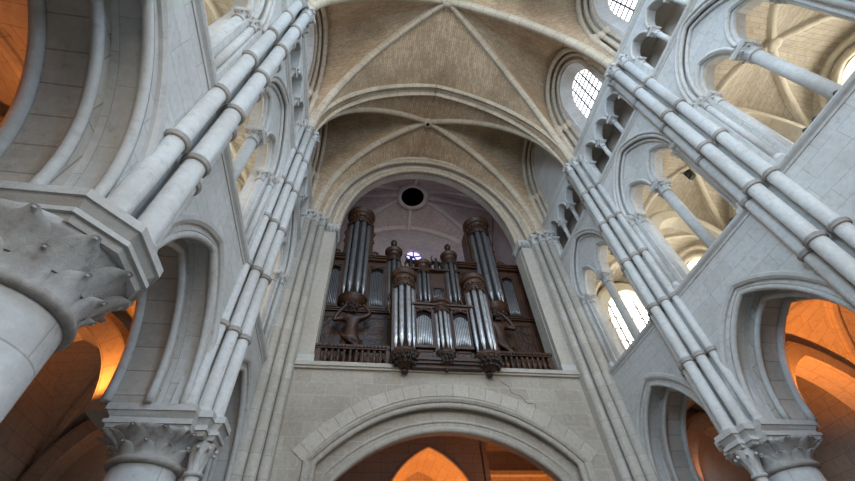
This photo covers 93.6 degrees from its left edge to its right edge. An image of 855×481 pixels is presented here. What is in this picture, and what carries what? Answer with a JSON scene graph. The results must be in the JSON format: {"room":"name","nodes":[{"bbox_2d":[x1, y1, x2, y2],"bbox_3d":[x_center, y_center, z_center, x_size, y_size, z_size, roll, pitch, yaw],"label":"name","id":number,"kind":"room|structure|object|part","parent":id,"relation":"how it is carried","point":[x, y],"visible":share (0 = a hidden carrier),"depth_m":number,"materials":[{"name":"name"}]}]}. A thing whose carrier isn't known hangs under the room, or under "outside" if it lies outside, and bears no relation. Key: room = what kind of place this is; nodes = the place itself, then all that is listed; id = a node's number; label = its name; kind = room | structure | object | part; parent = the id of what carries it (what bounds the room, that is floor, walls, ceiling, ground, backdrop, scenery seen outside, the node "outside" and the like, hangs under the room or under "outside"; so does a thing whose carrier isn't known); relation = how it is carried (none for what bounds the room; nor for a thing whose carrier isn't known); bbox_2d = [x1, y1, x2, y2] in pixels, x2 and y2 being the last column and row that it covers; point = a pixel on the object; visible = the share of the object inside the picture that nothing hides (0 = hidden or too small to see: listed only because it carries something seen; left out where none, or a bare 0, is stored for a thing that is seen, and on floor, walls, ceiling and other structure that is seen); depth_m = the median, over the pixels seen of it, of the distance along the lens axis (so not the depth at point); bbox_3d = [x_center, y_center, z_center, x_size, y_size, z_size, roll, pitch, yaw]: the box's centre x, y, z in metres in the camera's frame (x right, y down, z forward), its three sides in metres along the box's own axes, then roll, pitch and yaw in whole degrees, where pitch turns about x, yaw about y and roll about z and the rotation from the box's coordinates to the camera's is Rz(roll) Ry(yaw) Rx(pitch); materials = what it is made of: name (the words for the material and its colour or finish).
{"room":"church","nodes":[
{"label":"church","id":0,"kind":"room"},
{"bbox_2d":[0,357,111,480],"bbox_3d":[-6.802,-0.030,6.655,4.600,14.400,14.200,5,-50,-8],"label":"wall","id":1,"kind":"structure","parent":0,"point":[23,429],"depth_m":9.57,"materials":[{"name":"stone"}]},
{"bbox_2d":[0,0,135,480],"bbox_3d":[-6.839,0.167,6.649,4.158,3.583,13.900,5,-50,-8],"label":"aisle","id":2,"kind":"structure","parent":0,"point":[83,371],"depth_m":9.44,"materials":[{"name":"stone"}]},
{"bbox_2d":[0,0,327,480],"bbox_3d":[-4.770,-3.035,10.889,1.438,24.300,13.900,5,-50,-8],"label":"wall","id":3,"kind":"structure","parent":0,"point":[102,83],"depth_m":6.43,"materials":[{"name":"stone"}]},
{"bbox_3d":[-3.277,-2.315,4.138,0.110,2.630,3.840,5,-50,-8],"label":"arch hood mould","id":4,"kind":"part","parent":3,"relation":"part of","materials":[{"name":"stone"}]},
{"bbox_3d":[-3.919,0.809,6.810,0.110,2.630,3.840,5,-50,-8],"label":"arch hood mould","id":5,"kind":"part","parent":3,"relation":"part of","materials":[{"name":"stone"}]},
{"bbox_2d":[210,6,251,44],"bbox_3d":[-4.081,-4.018,7.867,0.378,3.260,0.386,5,-50,-8],"label":"shaft","id":6,"kind":"object","parent":3,"relation":"attached to","point":[240,13],"visible":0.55,"depth_m":8.37,"materials":[{"name":"stone"}]},
{"bbox_2d":[214,19,261,69],"bbox_3d":[-3.861,-3.877,8.005,0.290,3.260,0.260,5,-50,-8],"label":"shaft","id":7,"kind":"object","parent":3,"relation":"attached to","point":[255,25],"visible":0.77,"depth_m":8.08,"materials":[{"name":"stone"}]},
{"bbox_3d":[-4.563,3.944,9.491,0.110,2.630,3.840,5,-50,-8],"label":"arch hood mould","id":8,"kind":"part","parent":3,"relation":"part of","materials":[{"name":"stone"}]},
{"bbox_2d":[233,125,265,180],"bbox_3d":[-4.603,-1.831,9.732,0.534,3.260,0.536,5,-50,-8],"label":"column","id":9,"kind":"structure","parent":3,"relation":"on","point":[254,136],"depth_m":10.34,"materials":[{"name":"stone"}]},
{"bbox_2d":[241,168,269,221],"bbox_3d":[-4.723,-0.894,10.539,0.378,3.260,0.386,5,-50,-8],"label":"shaft","id":10,"kind":"object","parent":3,"relation":"attached to","point":[262,173],"visible":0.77,"depth_m":10.96,"materials":[{"name":"stone"}]},
{"bbox_2d":[245,175,277,244],"bbox_3d":[-4.503,-0.754,10.677,0.290,3.260,0.260,5,-50,-8],"label":"shaft","id":11,"kind":"object","parent":3,"relation":"attached to","point":[272,179],"visible":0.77,"depth_m":10.77,"materials":[{"name":"stone"}]},
{"bbox_2d":[260,269,280,325],"bbox_3d":[-5.367,2.241,13.220,0.378,3.260,0.386,5,-50,-8],"label":"shaft","id":12,"kind":"object","parent":3,"relation":"attached to","point":[275,274],"visible":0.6,"depth_m":13.59,"materials":[{"name":"stone"}]},
{"bbox_2d":[264,274,286,344],"bbox_3d":[-5.147,2.381,13.358,0.290,3.260,0.260,5,-50,-8],"label":"shaft","id":13,"kind":"object","parent":3,"relation":"attached to","point":[283,277],"visible":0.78,"depth_m":13.46,"materials":[{"name":"stone"}]},
{"bbox_2d":[291,66,297,77],"bbox_3d":[-4.511,-5.242,12.964,0.346,1.390,0.330,5,-50,-8],"label":"column","id":14,"kind":"structure","parent":3,"relation":"on","point":[293,68],"depth_m":13.35,"materials":[{"name":"stone"}]},
{"bbox_2d":[293,95,298,106],"bbox_3d":[-4.665,-4.491,13.606,0.346,1.390,0.330,5,-50,-8],"label":"column","id":15,"kind":"structure","parent":3,"relation":"on","point":[295,98],"depth_m":14.00,"materials":[{"name":"stone"}]},
{"bbox_2d":[299,194,303,203],"bbox_3d":[-5.309,-1.356,16.287,0.346,1.390,0.330,5,-50,-8],"label":"column","id":16,"kind":"structure","parent":3,"relation":"on","point":[301,197],"depth_m":16.67,"materials":[{"name":"stone"}]},
{"bbox_2d":[204,0,292,194],"bbox_3d":[-7.059,-4.547,12.108,4.700,5.616,13.900,5,-50,-8],"label":"ceiling","id":17,"kind":"structure","parent":0,"point":[215,9],"depth_m":12.39,"materials":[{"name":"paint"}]},
{"bbox_2d":[336,179,492,251],"bbox_3d":[-0.550,-1.173,24.492,12.400,6.700,4.934,5,-50,-8],"label":"ceiling","id":18,"kind":"structure","parent":0,"point":[420,205],"depth_m":26.11,"materials":[{"name":"paint"}]},
{"bbox_2d":[296,157,577,370],"bbox_3d":[0.093,-0.419,19.573,12.400,15.170,1.020,5,-50,-8],"label":"arch","id":19,"kind":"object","parent":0,"point":[515,227],"depth_m":21.64,"materials":[{"name":"stone"}]},
{"bbox_2d":[270,360,615,480],"bbox_3d":[0.399,9.285,11.850,11.500,9.240,5.360,5,-50,-8],"label":"wall","id":20,"kind":"structure","parent":0,"point":[338,415],"depth_m":12.55,"materials":[{"name":"grey stone"}]},
{"bbox_2d":[314,343,390,363],"bbox_3d":[-2.536,3.915,13.604,2.550,0.760,0.286,5,-50,-8],"label":"balustrade","id":21,"kind":"object","parent":20,"relation":"on","point":[319,347],"visible":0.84,"depth_m":13.65,"materials":[{"name":"brown wood"}]},
{"bbox_3d":[-3.685,3.856,13.418,0.120,0.600,0.160,5,-50,-8],"label":"post","id":22,"kind":"part","parent":21,"relation":"part of","materials":[{"name":"brown wood"}]},
{"bbox_3d":[-2.552,3.715,13.834,2.550,0.150,0.286,5,-50,-8],"label":"rail","id":23,"kind":"part","parent":21,"relation":"part of","materials":[{"name":"brown wood"}]},
{"bbox_3d":[-1.367,4.047,13.750,0.120,0.600,0.160,5,-50,-8],"label":"post","id":24,"kind":"part","parent":21,"relation":"part of","materials":[{"name":"brown wood"}]},
{"bbox_2d":[319,206,549,369],"bbox_3d":[0.076,2.123,18.225,9.900,9.910,1.828,5,-50,-8],"label":"case","id":25,"kind":"object","parent":20,"relation":"on","point":[357,303],"visible":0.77,"depth_m":17.99,"materials":[{"name":"brown wood"}]},
{"bbox_3d":[-3.962,3.669,15.352,0.630,2.050,0.050,5,-50,-8],"label":"panel frame","id":26,"kind":"part","parent":25,"relation":"part of","materials":[{"name":"brown wood"}]},
{"bbox_3d":[-4.106,1.889,17.344,0.620,2.500,0.160,5,-50,-8],"label":"pipe frame","id":27,"kind":"part","parent":25,"relation":"part of","materials":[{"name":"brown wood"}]},
{"bbox_3d":[-4.414,1.012,18.903,1.050,0.230,1.140,5,-50,-8],"label":"flat cornice","id":28,"kind":"part","parent":25,"relation":"part of","materials":[{"name":"brown wood"}]},
{"bbox_2d":[339,333,362,344],"bbox_3d":[-2.800,3.627,14.642,0.910,0.777,0.372,5,-50,-8],"label":"drapery","id":29,"kind":"object","parent":25,"relation":"hanging from","point":[346,338],"depth_m":14.61,"materials":[{"name":"brown wood"}]},
{"bbox_2d":[337,291,366,312],"bbox_3d":[-3.178,2.884,16.730,1.277,0.970,1.277,5,-50,-8],"label":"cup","id":30,"kind":"object","parent":25,"relation":"on","point":[346,297],"depth_m":16.57,"materials":[{"name":"brown wood"}]},
{"bbox_3d":[-3.509,-1.146,21.364,1.464,0.310,1.464,5,-50,-8],"label":"cap cornice","id":31,"kind":"part","parent":25,"relation":"part of","materials":[{"name":"brown wood"}]},
{"bbox_3d":[-2.073,3.825,15.623,0.800,2.050,0.050,5,-50,-8],"label":"panel frame","id":32,"kind":"part","parent":25,"relation":"part of","materials":[{"name":"brown wood"}]},
{"bbox_3d":[-2.241,2.043,17.612,0.680,2.500,0.160,5,-50,-8],"label":"pipe frame","id":33,"kind":"part","parent":25,"relation":"part of","materials":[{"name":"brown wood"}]},
{"bbox_3d":[-2.392,1.180,19.193,0.850,0.230,1.140,5,-50,-8],"label":"flat cornice","id":34,"kind":"part","parent":25,"relation":"part of","materials":[{"name":"brown wood"}]},
{"bbox_3d":[-1.136,3.902,15.758,1.000,2.050,0.050,5,-50,-8],"label":"panel frame","id":35,"kind":"part","parent":25,"relation":"part of","materials":[{"name":"brown wood"}]},
{"bbox_3d":[-1.647,0.642,19.642,0.864,0.250,0.864,5,-50,-8],"label":"cap cornice","id":36,"kind":"part","parent":25,"relation":"part of","materials":[{"name":"brown wood"}]},
{"bbox_3d":[-0.236,1.226,19.298,0.816,0.226,0.816,5,-50,-8],"label":"cap cornice","id":37,"kind":"part","parent":25,"relation":"part of","materials":[{"name":"brown wood"}]},
{"bbox_3d":[0.175,3.158,16.943,9.900,0.130,0.250,5,-50,-8],"label":"impost moulding","id":38,"kind":"part","parent":25,"relation":"part of","materials":[{"name":"brown wood"}]},
{"bbox_3d":[0.470,2.236,18.240,3.400,2.260,0.460,5,-50,-8],"label":"cornice","id":39,"kind":"part","parent":25,"relation":"part of","materials":[{"name":"brown wood"}]},
{"bbox_3d":[1.056,0.861,20.035,0.864,0.235,0.864,5,-50,-8],"label":"cap cornice","id":40,"kind":"part","parent":25,"relation":"part of","materials":[{"name":"brown wood"}]},
{"bbox_3d":[1.836,1.529,19.799,1.020,0.230,1.140,5,-50,-8],"label":"flat cornice","id":41,"kind":"part","parent":25,"relation":"part of","materials":[{"name":"brown wood"}]},
{"bbox_3d":[2.692,-0.689,22.318,1.464,0.340,1.464,5,-50,-8],"label":"cap cornice","id":42,"kind":"part","parent":25,"relation":"part of","materials":[{"name":"brown wood"}]},
{"bbox_2d":[490,300,508,320],"bbox_3d":[3.028,3.398,17.621,1.277,0.970,1.277,5,-50,-8],"label":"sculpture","id":43,"kind":"object","parent":25,"relation":"on","point":[502,306],"depth_m":17.44,"materials":[{"name":"brown wood"}]},
{"bbox_2d":[497,341,517,351],"bbox_3d":[3.001,4.106,15.475,0.910,0.777,0.372,5,-50,-8],"label":"drapery","id":44,"kind":"object","parent":25,"relation":"hanging from","point":[503,345],"depth_m":15.41,"materials":[{"name":"brown wood"}]},
{"bbox_3d":[4.080,1.715,20.122,1.530,0.230,1.140,5,-50,-8],"label":"flat cornice","id":45,"kind":"part","parent":25,"relation":"part of","materials":[{"name":"brown wood"}]},
{"bbox_3d":[3.826,2.545,18.483,0.620,2.500,0.160,5,-50,-8],"label":"pipe frame","id":46,"kind":"part","parent":25,"relation":"part of","materials":[{"name":"brown wood"}]},
{"bbox_3d":[4.078,4.334,16.506,0.870,2.050,0.050,5,-50,-8],"label":"panel frame","id":47,"kind":"part","parent":25,"relation":"part of","materials":[{"name":"brown wood"}]},
{"bbox_3d":[0.537,4.716,13.877,10.500,0.210,1.060,5,-50,-8],"label":"loft sill","id":48,"kind":"part","parent":20,"relation":"part of","materials":[{"name":"stone"}]},
{"bbox_2d":[387,267,502,377],"bbox_3d":[0.573,3.051,15.007,4.221,4.430,1.128,5,-50,-8],"label":"case","id":49,"kind":"object","parent":20,"relation":"on","point":[439,334],"visible":0.99,"depth_m":14.44,"materials":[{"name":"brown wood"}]},
{"bbox_3d":[-0.970,1.563,16.376,1.128,0.250,1.128,5,-50,-8],"label":"cap cornice","id":50,"kind":"part","parent":49,"relation":"part of","materials":[{"name":"brown wood"}]},
{"bbox_3d":[-0.743,4.323,13.204,0.252,0.187,0.246,5,-50,-8],"label":"pendant knob","id":51,"kind":"part","parent":49,"relation":"part of","materials":[{"name":"brown wood"}]},
{"bbox_3d":[-0.117,3.127,14.473,0.680,1.800,0.160,5,-50,-8],"label":"pipe frame","id":52,"kind":"part","parent":49,"relation":"part of","materials":[{"name":"brown wood"}]},
{"bbox_3d":[-0.073,3.873,13.665,0.660,0.320,0.050,5,-50,-8],"label":"panel frame","id":53,"kind":"part","parent":49,"relation":"part of","materials":[{"name":"brown wood"}]},
{"bbox_3d":[0.497,2.497,15.574,0.816,0.181,0.816,5,-50,-8],"label":"cap cornice","id":54,"kind":"part","parent":49,"relation":"part of","materials":[{"name":"brown wood"}]},
{"bbox_3d":[0.501,2.745,15.512,2.470,0.160,0.750,5,-50,-8],"label":"cornice","id":55,"kind":"part","parent":49,"relation":"part of","materials":[{"name":"brown wood"}]},
{"bbox_3d":[0.628,4.340,13.669,2.560,0.320,0.760,5,-50,-8],"label":"moulding","id":56,"kind":"part","parent":49,"relation":"part of","materials":[{"name":"brown wood"}]},
{"bbox_3d":[1.245,3.240,14.668,0.680,1.800,0.160,5,-50,-8],"label":"pipe frame","id":57,"kind":"part","parent":49,"relation":"part of","materials":[{"name":"brown wood"}]},
{"bbox_3d":[1.294,3.986,13.861,0.630,0.320,0.050,5,-50,-8],"label":"panel frame","id":58,"kind":"part","parent":49,"relation":"part of","materials":[{"name":"brown wood"}]},
{"bbox_3d":[1.891,1.800,16.787,1.128,0.250,1.128,5,-50,-8],"label":"cap cornice","id":59,"kind":"part","parent":49,"relation":"part of","materials":[{"name":"brown wood"}]},
{"bbox_3d":[2.118,4.560,13.614,0.252,0.187,0.246,5,-50,-8],"label":"pendant knob","id":60,"kind":"part","parent":49,"relation":"part of","materials":[{"name":"brown wood"}]},
{"bbox_3d":[0.881,7.637,9.906,8.452,8.020,0.120,5,-50,-8],"label":"arch hood mould","id":61,"kind":"part","parent":20,"relation":"part of","materials":[{"name":"stone"}]},
{"bbox_2d":[499,351,554,369],"bbox_3d":[3.537,4.417,14.476,2.140,0.760,0.286,5,-50,-8],"label":"balustrade","id":62,"kind":"object","parent":20,"relation":"on","point":[511,355],"visible":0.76,"depth_m":14.54,"materials":[{"name":"brown wood"}]},
{"bbox_3d":[3.520,4.217,14.706,2.140,0.150,0.286,5,-50,-8],"label":"rail","id":63,"kind":"part","parent":62,"relation":"part of","materials":[{"name":"brown wood"}]},
{"bbox_3d":[4.504,4.533,14.593,0.120,0.600,0.160,5,-50,-8],"label":"post","id":64,"kind":"part","parent":62,"relation":"part of","materials":[{"name":"brown wood"}]},
{"bbox_2d":[373,218,516,268],"bbox_3d":[-0.327,1.780,21.237,10.800,15.500,4.550,5,-50,-8],"label":"wall","id":65,"kind":"structure","parent":0,"point":[426,245],"depth_m":25.61,"materials":[{"name":"paint"}]},
{"bbox_2d":[407,251,420,259],"bbox_3d":[-0.890,1.061,25.217,1.000,1.000,0.145,5,-50,-8],"label":"window","id":66,"kind":"structure","parent":65,"relation":"in","point":[415,256],"depth_m":25.32,"materials":[{"name":"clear glass"}]},
{"bbox_2d":[337,436,554,480],"bbox_3d":[0.217,10.304,12.530,11.000,8.950,6.100,5,-50,-8],"label":"wall","id":67,"kind":"structure","parent":0,"point":[434,458],"depth_m":15.62,"materials":[{"name":"stone"}]},
{"bbox_3d":[3.598,9.392,16.160,2.850,0.150,0.250,5,-50,-8],"label":"porch moulding","id":68,"kind":"part","parent":67,"relation":"part of","materials":[{"name":"stone"}]},
{"bbox_2d":[308,0,615,232],"bbox_3d":[0.465,-5.724,20.041,14.400,8.150,20.000,5,-50,-8],"label":"ceiling","id":69,"kind":"structure","parent":0,"point":[460,83],"depth_m":20.27,"materials":[{"name":"stone"}]},
{"bbox_2d":[522,0,854,480],"bbox_3d":[7.525,-1.923,12.737,1.438,24.300,13.650,5,-50,-8],"label":"wall","id":70,"kind":"structure","parent":0,"point":[741,292],"depth_m":11.42,"materials":[{"name":"stone"}]},
{"bbox_2d":[552,236,561,252],"bbox_3d":[6.118,0.372,18.608,0.346,1.390,0.330,5,-50,-8],"label":"column","id":71,"kind":"structure","parent":70,"relation":"on","point":[556,238],"depth_m":18.88,"materials":[{"name":"stone"}]},
{"bbox_2d":[558,220,569,238],"bbox_3d":[6.266,-0.349,17.991,0.346,1.390,0.330,5,-50,-8],"label":"column","id":72,"kind":"structure","parent":70,"relation":"on","point":[562,224],"depth_m":18.26,"materials":[{"name":"stone"}]},
{"bbox_2d":[566,202,579,221],"bbox_3d":[6.420,-1.100,17.349,0.346,1.390,0.330,5,-50,-8],"label":"column","id":73,"kind":"structure","parent":70,"relation":"on","point":[570,206],"depth_m":17.57,"materials":[{"name":"stone"}]},
{"bbox_2d":[572,70,601,118],"bbox_3d":[7.533,-6.801,18.715,0.065,4.100,1.680,5,-50,-8],"label":"window","id":74,"kind":"structure","parent":70,"relation":"in","point":[586,87],"depth_m":19.01,"materials":[{"name":"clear glass"}]},
{"bbox_2d":[587,160,600,177],"bbox_3d":[6.746,-2.688,15.991,0.346,1.390,0.330,5,-50,-8],"label":"column","id":75,"kind":"structure","parent":70,"relation":"on","point":[592,163],"depth_m":16.28,"materials":[{"name":"stone"}]},
{"bbox_2d":[578,295,613,368],"bbox_3d":[6.329,3.380,15.048,0.290,3.260,0.260,5,-50,-8],"label":"shaft","id":76,"kind":"object","parent":70,"relation":"attached to","point":[581,298],"visible":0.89,"depth_m":14.94,"materials":[{"name":"stone"}]},
{"bbox_2d":[584,292,619,359],"bbox_3d":[6.598,3.280,14.980,0.378,3.260,0.386,5,-50,-8],"label":"shaft","id":77,"kind":"object","parent":70,"relation":"attached to","point":[590,295],"visible":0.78,"depth_m":15.07,"materials":[{"name":"stone"}]},
{"bbox_2d":[595,139,611,157],"bbox_3d":[6.894,-3.409,15.374,0.346,1.390,0.330,5,-50,-8],"label":"column","id":78,"kind":"structure","parent":70,"relation":"on","point":[600,143],"depth_m":15.65,"materials":[{"name":"stone"}]},
{"bbox_2d":[606,115,623,132],"bbox_3d":[7.049,-4.160,14.732,0.346,1.390,0.330,5,-50,-8],"label":"column","id":79,"kind":"structure","parent":70,"relation":"on","point":[612,119],"depth_m":15.02,"materials":[{"name":"stone"}]},
{"bbox_2d":[595,269,639,339],"bbox_3d":[6.861,2.355,14.194,0.534,3.260,0.536,5,-50,-8],"label":"column","id":80,"kind":"structure","parent":70,"relation":"on","point":[604,275],"depth_m":14.31,"materials":[{"name":"stone"}]},
{"bbox_2d":[608,0,638,21],"bbox_3d":[8.162,-9.860,16.098,0.065,4.100,1.680,5,-50,-8],"label":"window","id":81,"kind":"structure","parent":70,"relation":"in","point":[624,9],"depth_m":16.48,"materials":[{"name":"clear glass"}]},
{"bbox_2d":[636,56,654,70],"bbox_3d":[7.375,-5.748,13.374,0.346,1.390,0.330,5,-50,-8],"label":"column","id":82,"kind":"structure","parent":70,"relation":"on","point":[640,58],"depth_m":13.69,"materials":[{"name":"stone"}]},
{"bbox_2d":[626,215,679,289],"bbox_3d":[6.958,0.320,12.431,0.290,3.260,0.260,5,-50,-8],"label":"shaft","id":83,"kind":"object","parent":70,"relation":"attached to","point":[629,218],"visible":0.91,"depth_m":12.30,"materials":[{"name":"stone"}]},
{"bbox_2d":[647,25,669,42],"bbox_3d":[7.523,-6.469,12.758,0.346,1.390,0.330,5,-50,-8],"label":"column","id":84,"kind":"structure","parent":70,"relation":"on","point":[655,31],"depth_m":13.04,"materials":[{"name":"stone"}]},
{"bbox_2d":[633,211,686,278],"bbox_3d":[7.227,0.220,12.363,0.378,3.260,0.386,5,-50,-8],"label":"shaft","id":85,"kind":"object","parent":70,"relation":"attached to","point":[640,215],"visible":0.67,"depth_m":12.46,"materials":[{"name":"stone"}]},
{"bbox_3d":[6.605,4.917,11.137,0.110,2.630,3.840,5,-50,-8],"label":"arch hood mould","id":86,"kind":"part","parent":70,"relation":"part of","materials":[{"name":"stone"}]},
{"bbox_2d":[663,0,688,6],"bbox_3d":[7.677,-7.220,12.115,0.346,1.390,0.330,5,-50,-8],"label":"column","id":87,"kind":"structure","parent":70,"relation":"on","point":[681,2],"depth_m":12.12,"materials":[{"name":"stone"}]},
{"bbox_2d":[648,177,715,248],"bbox_3d":[7.490,-0.705,11.577,0.534,3.260,0.536,5,-50,-8],"label":"column","id":88,"kind":"structure","parent":70,"relation":"on","point":[661,186],"depth_m":11.68,"materials":[{"name":"stone"}]},
{"bbox_2d":[670,150,730,204],"bbox_3d":[7.609,-1.642,10.771,0.378,3.260,0.386,5,-50,-8],"label":"shaft","id":89,"kind":"object","parent":70,"relation":"attached to","point":[673,153],"visible":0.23,"depth_m":11.85,"materials":[{"name":"stone"}]},
{"bbox_2d":[668,141,741,212],"bbox_3d":[7.390,-1.782,10.633,0.290,3.260,0.260,5,-50,-8],"label":"shaft","id":90,"kind":"object","parent":70,"relation":"attached to","point":[672,145],"visible":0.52,"depth_m":10.50,"materials":[{"name":"stone"}]},
{"bbox_2d":[694,97,784,165],"bbox_3d":[7.586,-2.740,9.814,0.290,3.260,0.260,5,-50,-8],"label":"shaft","id":91,"kind":"object","parent":70,"relation":"attached to","point":[702,102],"visible":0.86,"depth_m":9.64,"materials":[{"name":"stone"}]},
{"bbox_2d":[705,90,792,148],"bbox_3d":[7.855,-2.840,9.746,0.378,3.260,0.386,5,-50,-8],"label":"shaft","id":92,"kind":"object","parent":70,"relation":"attached to","point":[717,96],"visible":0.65,"depth_m":9.84,"materials":[{"name":"stone"}]},
{"bbox_3d":[7.233,1.857,8.520,0.110,2.630,3.840,5,-50,-8],"label":"arch hood mould","id":93,"kind":"part","parent":70,"relation":"part of","materials":[{"name":"stone"}]},
{"bbox_2d":[729,38,841,99],"bbox_3d":[8.118,-3.765,8.960,0.534,3.260,0.536,5,-50,-8],"label":"column","id":94,"kind":"structure","parent":70,"relation":"on","point":[747,50],"depth_m":9.04,"materials":[{"name":"stone"}]},
{"bbox_2d":[764,0,854,22],"bbox_3d":[8.238,-4.702,8.154,0.378,3.260,0.386,5,-50,-8],"label":"shaft","id":95,"kind":"object","parent":70,"relation":"attached to","point":[792,2],"visible":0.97,"depth_m":8.47,"materials":[{"name":"stone"}]},
{"bbox_2d":[817,0,854,9],"bbox_3d":[8.018,-4.842,8.016,0.290,3.260,0.260,5,-50,-8],"label":"shaft","id":96,"kind":"object","parent":70,"relation":"attached to","point":[850,4],"visible":1,"depth_m":7.69,"materials":[{"name":"stone"}]},
{"bbox_2d":[557,1,854,321],"bbox_3d":[9.595,-3.074,14.581,4.700,5.616,13.650,5,-50,-8],"label":"ceiling","id":97,"kind":"structure","parent":0,"point":[804,38],"depth_m":12.54,"materials":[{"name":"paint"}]},
{"bbox_2d":[684,169,695,179],"bbox_3d":[9.526,-2.446,14.648,0.174,0.550,0.200,5,-50,-8],"label":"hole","id":98,"kind":"object","parent":97,"relation":"attached to","point":[689,174],"visible":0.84,"depth_m":14.50,"materials":[{"name":"black metal"}]},
{"bbox_2d":[596,31,854,480],"bbox_3d":[10.147,1.467,9.170,4.600,14.400,13.950,5,-50,-8],"label":"wall","id":99,"kind":"structure","parent":0,"point":[835,455],"depth_m":11.71,"materials":[{"name":"stone"}]},
{"bbox_2d":[609,297,648,348],"bbox_3d":[8.739,3.658,17.015,2.600,3.700,0.090,5,-50,-8],"label":"window","id":100,"kind":"structure","parent":99,"relation":"in","point":[637,311],"depth_m":17.37,"materials":[{"name":"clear glass"}]},
{"bbox_2d":[686,299,854,480],"bbox_3d":[10.152,1.667,9.170,4.158,3.583,13.650,5,-50,-8],"label":"ceiling","id":101,"kind":"structure","parent":0,"point":[819,334],"depth_m":10.58,"materials":[{"name":"stone"}]},
{"bbox_3d":[2.345,4.006,1.330,24.000,0.300,31.000,5,-50,-8],"label":"floor","id":102,"kind":"structure","parent":0,"visible":0},
{"bbox_2d":[0,180,163,422],"bbox_3d":[-3.864,1.696,2.460,1.909,5.100,1.850,5,-50,-8],"label":"pillar","id":103,"kind":"structure","parent":102,"relation":"on","point":[70,257],"depth_m":3.75,"materials":[{"name":"stone"}]},
{"bbox_2d":[106,0,315,252],"bbox_3d":[-3.694,-3.611,8.707,0.829,11.250,1.299,5,-50,-8],"label":"cluster","id":104,"kind":"object","parent":103,"relation":"on","point":[156,192],"visible":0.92,"depth_m":6.05,"materials":[{"name":"stone"}]},
{"bbox_2d":[97,402,230,480],"bbox_3d":[-4.430,4.910,5.216,1.960,5.100,1.800,5,-50,-8],"label":"pillar","id":105,"kind":"structure","parent":102,"relation":"on","point":[145,441],"depth_m":6.50,"materials":[{"name":"stone"}]},
{"bbox_2d":[170,119,319,416],"bbox_3d":[-4.332,-0.403,11.452,0.872,11.250,1.446,5,-50,-8],"label":"cluster","id":106,"kind":"object","parent":105,"relation":"on","point":[238,319],"visible":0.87,"depth_m":9.11,"materials":[{"name":"stone"}]},
{"bbox_2d":[229,209,339,480],"bbox_3d":[-4.410,4.534,12.204,1.205,16.120,2.324,-37,-56,25],"label":"pier","id":107,"kind":"object","parent":102,"relation":"on","point":[255,456],"visible":0.94,"depth_m":13.08,"materials":[{"name":"stone"}]},
{"bbox_2d":[512,230,659,480],"bbox_3d":[5.617,5.363,13.643,2.324,16.120,1.205,-24,-52,16],"label":"pier","id":108,"kind":"object","parent":102,"relation":"on","point":[628,458],"visible":0.98,"depth_m":14.57,"materials":[{"name":"stone"}]},
{"bbox_2d":[714,419,826,480],"bbox_3d":[7.515,5.960,6.983,1.960,5.100,1.800,5,-50,-8],"label":"pillar","id":109,"kind":"structure","parent":102,"relation":"on","point":[768,449],"depth_m":8.26,"materials":[{"name":"stone"}]},
{"bbox_2d":[562,154,772,433],"bbox_3d":[6.536,0.557,13.065,0.872,11.250,1.446,5,-50,-8],"label":"cluster","id":110,"kind":"object","parent":109,"relation":"on","point":[697,359],"visible":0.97,"depth_m":11.04,"materials":[{"name":"stone"}]},
{"bbox_3d":[8.241,2.889,4.364,1.909,5.100,1.850,5,-50,-8],"label":"pillar","id":111,"kind":"structure","parent":102,"relation":"on","visible":0},
{"bbox_2d":[604,54,854,306],"bbox_3d":[7.189,-2.520,10.435,0.829,11.250,1.299,5,-50,-8],"label":"cluster","id":112,"kind":"object","parent":111,"relation":"on","point":[822,238],"visible":1,"depth_m":8.87,"materials":[{"name":"stone"}]}
]}

